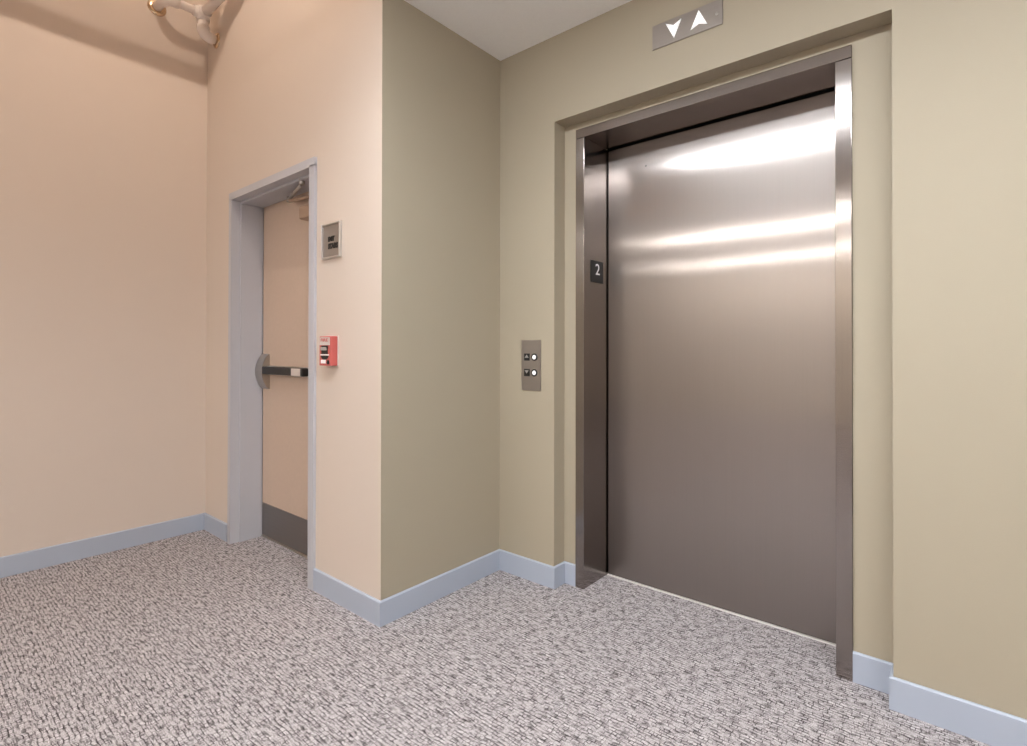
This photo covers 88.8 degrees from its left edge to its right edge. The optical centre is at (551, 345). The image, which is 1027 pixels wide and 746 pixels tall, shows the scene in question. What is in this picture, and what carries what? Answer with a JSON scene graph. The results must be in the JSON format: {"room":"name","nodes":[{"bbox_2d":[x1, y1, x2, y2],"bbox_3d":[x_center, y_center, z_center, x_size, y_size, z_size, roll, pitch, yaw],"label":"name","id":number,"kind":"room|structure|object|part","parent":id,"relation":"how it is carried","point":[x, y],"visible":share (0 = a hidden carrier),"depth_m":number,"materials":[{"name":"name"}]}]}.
{"room":"elevator lobby","nodes":[
{"label":"elevator lobby","id":0,"kind":"room"},
{"bbox_2d":[0,0,207,556],"bbox_3d":[-2.881,-0.835,2.444,0.100,3.950,2.200,0,0,38],"label":"wall","id":1,"kind":"structure","parent":0,"point":[103,103],"depth_m":2.86,"materials":[{"name":"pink paint"}]},
{"bbox_2d":[0,513,226,577],"bbox_3d":[-2.706,1.089,2.296,0.350,0.101,2.200,0,0,38],"label":"baseboard","id":2,"kind":"structure","parent":1,"relation":"attached to","point":[31,560],"depth_m":2.88,"materials":[{"name":"blue plastic"}]},
{"bbox_2d":[205,0,381,600],"bbox_3d":[-1.380,-0.831,2.861,1.962,3.950,0.300,0,0,38],"label":"wall","id":3,"kind":"structure","parent":0,"point":[290,83],"depth_m":2.40,"materials":[{"name":"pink paint"}]},
{"bbox_2d":[147,0,224,48],"bbox_3d":[-2.049,-2.313,3.003,0.537,0.987,0.312,0,0,38],"label":"pipe","id":4,"kind":"object","parent":3,"relation":"attached to","point":[203,13],"visible":1,"depth_m":3.08,"materials":[{"name":"beige metal"}]},
{"bbox_2d":[227,156,316,590],"bbox_3d":[-1.408,0.130,2.855,0.972,2.028,0.293,0,0,38],"label":"door","id":5,"kind":"structure","parent":3,"relation":"in","point":[272,281],"depth_m":3.02,"materials":[{"name":"grey paint"}]},
{"bbox_3d":[-1.497,0.143,2.921,0.480,0.042,0.034,0,0,38],"label":"touch rail","id":6,"kind":"part","parent":5,"relation":"part of","materials":[{"name":"black plastic"}]},
{"bbox_3d":[-1.400,1.032,2.875,0.850,0.191,0.004,0,0,38],"label":"kick plate","id":7,"kind":"part","parent":5,"relation":"part of","materials":[{"name":"metal"}]},
{"bbox_3d":[-1.477,0.143,2.933,0.497,0.054,0.014,0,0,38],"label":"rail","id":8,"kind":"part","parent":5,"relation":"part of","materials":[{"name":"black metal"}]},
{"bbox_3d":[-1.341,-0.770,2.795,0.243,0.068,0.024,0,0,34],"label":"closer arm","id":9,"kind":"part","parent":5,"relation":"part of","materials":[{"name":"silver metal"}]},
{"bbox_2d":[319,335,338,366],"bbox_3d":[-1.006,0.024,2.349,0.108,0.140,0.043,0,0,38],"label":"alarm pull station","id":10,"kind":"object","parent":3,"relation":"attached to","point":[329,345],"visible":1,"depth_m":2.33,"materials":[{"name":"red plastic"}]},
{"bbox_3d":[-0.994,0.024,2.365,0.108,0.140,0.004,0,0,38],"label":"plate","id":11,"kind":"part","parent":10,"relation":"part of","materials":[{"name":"red plastic"}]},
{"bbox_2d":[321,220,341,259],"bbox_3d":[-0.999,-0.475,2.366,0.158,0.160,0.013,0,0,38],"label":"sign","id":12,"kind":"object","parent":3,"relation":"attached to","point":[331,233],"visible":1,"depth_m":2.36,"materials":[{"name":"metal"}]},
{"bbox_3d":[-0.997,-0.475,2.369,0.150,0.152,0.006,0,0,38],"label":"plate","id":13,"kind":"part","parent":12,"relation":"part of","materials":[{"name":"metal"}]},
{"bbox_2d":[381,0,499,599],"bbox_3d":[-0.425,-0.831,2.590,0.120,3.950,1.040,0,0,38],"label":"wall","id":14,"kind":"structure","parent":0,"point":[440,319],"depth_m":2.37,"materials":[{"name":"beige paint"}]},
{"bbox_2d":[313,549,574,626],"bbox_3d":[-0.480,1.092,2.401,1.198,0.101,0.431,0,0,-16],"label":"baseboard","id":15,"kind":"structure","parent":14,"relation":"attached to","point":[379,613],"depth_m":2.39,"materials":[{"name":"blue plastic"}]},
{"bbox_2d":[0,530,990,745],"bbox_3d":[-2.341,1.178,0.177,8.800,0.100,7.500,0,0,38],"label":"floor","id":16,"kind":"structure","parent":0,"point":[198,638],"depth_m":1.85,"materials":[{"name":"carpet"}]},
{"bbox_2d":[404,0,631,60],"bbox_3d":[-2.460,-1.537,0.034,8.600,0.100,6.900,0,0,38],"label":"ceiling","id":17,"kind":"structure","parent":0,"point":[503,29],"depth_m":2.35,"materials":[{"name":"white paint"}]},
{"bbox_2d":[499,0,1026,718],"bbox_3d":[1.495,-0.217,1.539,4.200,2.714,0.340,0,0,38],"label":"wall","id":18,"kind":"structure","parent":0,"point":[939,87],"depth_m":1.64,"materials":[{"name":"beige paint"}]},
{"bbox_2d":[521,340,540,390],"bbox_3d":[-0.104,0.096,2.556,0.122,0.246,0.010,0,0,38],"label":"panel","id":19,"kind":"object","parent":18,"relation":"attached to","point":[531,349],"visible":1,"depth_m":2.55,"materials":[{"name":"metal"}]},
{"bbox_2d":[652,0,722,50],"bbox_3d":[0.532,-1.271,2.074,0.293,0.098,0.008,0,0,38],"label":"indicator","id":20,"kind":"object","parent":18,"relation":"attached to","point":[708,16],"visible":1,"depth_m":2.07,"materials":[{"name":"metal"}]},
{"bbox_2d":[575,45,852,681],"bbox_3d":[0.646,0.058,2.235,1.152,2.173,0.258,0,0,38],"label":"door","id":21,"kind":"structure","parent":18,"relation":"in","point":[714,346],"depth_m":2.24,"materials":[{"name":"metal"}]},
{"bbox_2d":[590,260,602,283],"bbox_3d":[0.220,-0.359,2.545,0.005,0.105,0.110,0,0,38],"label":"number plate","id":22,"kind":"object","parent":21,"relation":"attached to","point":[596,275],"visible":1,"depth_m":2.54,"materials":[{"name":"black plastic"}]},
{"bbox_3d":[0.705,1.143,2.309,1.050,0.006,0.057,0,0,38],"label":"sill","id":23,"kind":"part","parent":21,"relation":"part of","materials":[{"name":"silver metal"}]},
{"bbox_2d":[607,87,834,150],"bbox_3d":[0.738,0.058,2.353,1.152,2.171,0.020,0,0,38],"label":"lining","id":24,"kind":"object","parent":18,"relation":"attached to","point":[833,88],"depth_m":2.31,"materials":[{"name":"black metal"}]},
{"bbox_2d":[853,651,1026,745],"bbox_3d":[-0.076,1.070,-1.779,2.622,0.101,6.982,0,0,38],"label":"baseboard","id":25,"kind":"structure","parent":18,"relation":"attached to","point":[987,725],"depth_m":1.56,"materials":[{"name":"blue plastic"}]}
]}

